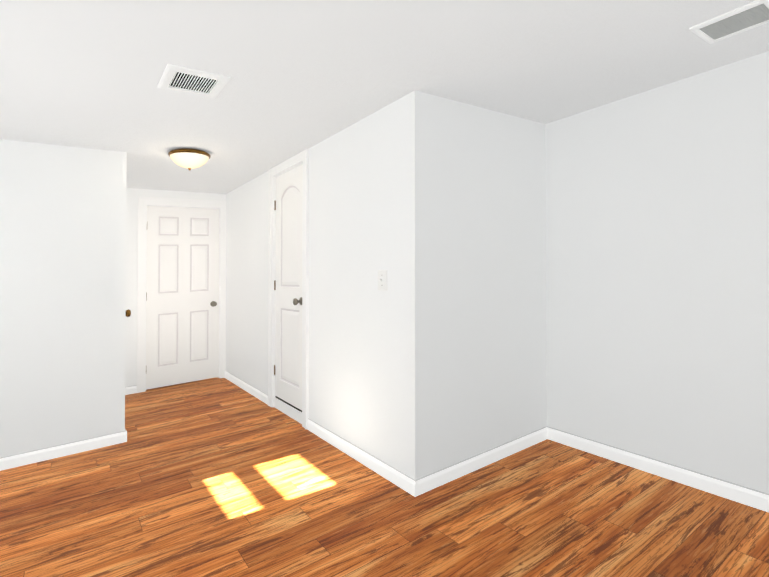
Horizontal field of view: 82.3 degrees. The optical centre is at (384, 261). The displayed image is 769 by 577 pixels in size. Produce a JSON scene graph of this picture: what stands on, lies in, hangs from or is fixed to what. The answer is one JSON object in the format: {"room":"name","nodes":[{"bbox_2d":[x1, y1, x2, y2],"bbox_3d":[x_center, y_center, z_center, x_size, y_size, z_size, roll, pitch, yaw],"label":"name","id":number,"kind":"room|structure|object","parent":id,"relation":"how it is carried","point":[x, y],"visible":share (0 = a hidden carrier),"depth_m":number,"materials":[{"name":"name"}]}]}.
{"room":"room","nodes":[
{"label":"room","id":0,"kind":"room"},
{"bbox_2d":[0,139,126,457],"bbox_3d":[-2.771,0.290,2.866,1.865,2.276,0.120,0,-1,-36],"label":"wall","id":1,"kind":"structure","parent":0,"point":[62,283],"depth_m":3.13,"materials":[{"name":"paint"}]},
{"bbox_2d":[0,430,126,470],"bbox_3d":[-2.714,1.352,2.813,1.849,0.146,0.014,0,-1,-36],"label":"baseboard","id":2,"kind":"structure","parent":1,"relation":"attached to","point":[12,461],"depth_m":3.11,"materials":[{"name":"white paint"}]},
{"bbox_2d":[125,188,225,386],"bbox_3d":[-2.707,0.311,4.821,4.245,2.356,0.120,0,-1,-36],"label":"wall","id":3,"kind":"structure","parent":0,"point":[132,194],"depth_m":4.75,"materials":[{"name":"paint"}]},
{"bbox_2d":[137,196,225,392],"bbox_3d":[-2.328,0.342,5.078,0.934,2.154,0.142,0,-1,-36],"label":"door frame","id":4,"kind":"structure","parent":3,"relation":"attached to","point":[144,203],"depth_m":4.83,"materials":[{"name":"white paint"}]},
{"bbox_2d":[146,206,218,389],"bbox_3d":[-2.297,0.382,5.037,0.786,2.045,0.107,0,-1,-36],"label":"door","id":5,"kind":"structure","parent":3,"relation":"in","point":[182,314],"depth_m":5.04,"materials":[{"name":"white paint"}]},
{"bbox_2d":[226,90,431,479],"bbox_3d":[-0.827,0.222,3.893,0.120,2.302,3.580,0,-1,-36],"label":"wall","id":6,"kind":"structure","parent":0,"point":[370,343],"depth_m":2.83,"materials":[{"name":"paint"}]},
{"bbox_2d":[224,371,267,404],"bbox_3d":[-1.500,1.323,4.703,0.014,0.119,1.458,0,-1,-36],"label":"baseboard","id":7,"kind":"structure","parent":6,"relation":"attached to","point":[262,396],"depth_m":4.60,"materials":[{"name":"white paint"}]},
{"bbox_2d":[274,164,302,409],"bbox_3d":[-0.843,0.213,3.802,0.107,2.031,0.641,0,-1,-36],"label":"closet door","id":8,"kind":"structure","parent":6,"relation":"in","point":[288,201],"depth_m":3.81,"materials":[{"name":"white paint"}]},
{"bbox_2d":[268,149,308,428],"bbox_3d":[-0.793,0.224,3.827,0.142,2.227,0.809,0,-1,-36],"label":"door frame","id":9,"kind":"structure","parent":6,"relation":"attached to","point":[276,402],"depth_m":3.72,"materials":[{"name":"white paint"}]},
{"bbox_2d":[307,418,423,496],"bbox_3d":[-0.217,1.248,2.914,0.014,0.116,1.326,0,-1,-36],"label":"baseboard","id":10,"kind":"structure","parent":6,"relation":"attached to","point":[414,487],"depth_m":2.72,"materials":[{"name":"white paint"}]},
{"bbox_2d":[378,270,387,290],"bbox_3d":[-0.020,0.110,2.646,0.023,0.126,0.100,0,-1,-36],"label":"light switch","id":11,"kind":"object","parent":6,"relation":"attached to","point":[382,279],"visible":1,"depth_m":2.64,"materials":[{"name":"white plastic"}]},
{"bbox_2d":[0,377,768,576],"bbox_3d":[-0.843,1.358,2.207,4.485,0.411,6.520,0,-1,-36],"label":"floor","id":12,"kind":"structure","parent":0,"point":[217,477],"depth_m":2.23,"materials":[{"name":"brown wood"}]},
{"bbox_2d":[0,0,768,193],"bbox_3d":[-0.843,-0.953,2.234,4.485,0.411,6.520,0,-1,-36],"label":"ceiling","id":13,"kind":"structure","parent":0,"point":[303,75],"depth_m":2.08,"materials":[{"name":"paint"}]},
{"bbox_2d":[168,148,210,170],"bbox_3d":[-1.528,-0.790,3.450,0.307,0.149,0.307,0,-1,-36],"label":"flush-mount light","id":14,"kind":"object","parent":13,"relation":"attached to","point":[189,159],"visible":1,"depth_m":3.36,"materials":[{"name":"white glass"}]},
{"bbox_2d":[157,64,229,97],"bbox_3d":[-0.955,-0.893,2.196,0.280,0.027,0.290,0,-1,-36],"label":"ceiling vent","id":15,"kind":"object","parent":13,"relation":"in","point":[190,81],"visible":1,"depth_m":2.18,"materials":[{"name":"white metal"}]},
{"bbox_2d":[689,0,768,43],"bbox_3d":[1.469,-0.999,1.833,0.235,0.025,0.265,0,-1,-36],"label":"ceiling vent","id":16,"kind":"object","parent":13,"relation":"in","point":[751,15],"visible":1,"depth_m":1.83,"materials":[{"name":"white metal"}]},
{"bbox_2d":[431,95,546,472],"bbox_3d":[0.667,0.147,2.836,1.075,2.250,0.120,0,-1,-36],"label":"wall","id":17,"kind":"structure","parent":0,"point":[488,182],"depth_m":2.73,"materials":[{"name":"paint"}]},
{"bbox_2d":[418,426,547,492],"bbox_3d":[0.655,1.210,2.732,1.170,0.123,0.014,0,-1,-36],"label":"baseboard","id":18,"kind":"structure","parent":17,"relation":"attached to","point":[438,478],"depth_m":2.68,"materials":[{"name":"white paint"}]},
{"bbox_2d":[545,51,768,493],"bbox_3d":[0.931,0.144,3.493,0.120,2.369,6.280,0,-1,-36],"label":"wall","id":19,"kind":"structure","parent":0,"point":[657,273],"depth_m":2.47,"materials":[{"name":"paint"}]},
{"bbox_2d":[548,427,768,511],"bbox_3d":[1.911,1.149,2.000,0.014,0.150,2.670,0,-1,-36],"label":"baseboard","id":20,"kind":"structure","parent":19,"relation":"attached to","point":[754,498],"depth_m":2.45,"materials":[{"name":"white paint"}]},
{"bbox_3d":[-2.406,0.331,3.866,0.132,2.148,0.945,0,-1,-36],"label":"door frame","id":21,"kind":"structure","parent":0,"visible":0},
{"bbox_2d":[126,309,130,316],"bbox_3d":[-2.352,0.371,3.905,0.116,2.038,0.760,0,-1,-36],"label":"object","id":22,"kind":"structure","parent":21,"relation":"attached to","point":[128,312],"depth_m":3.65,"materials":[{"name":"gold metal"}]}
]}

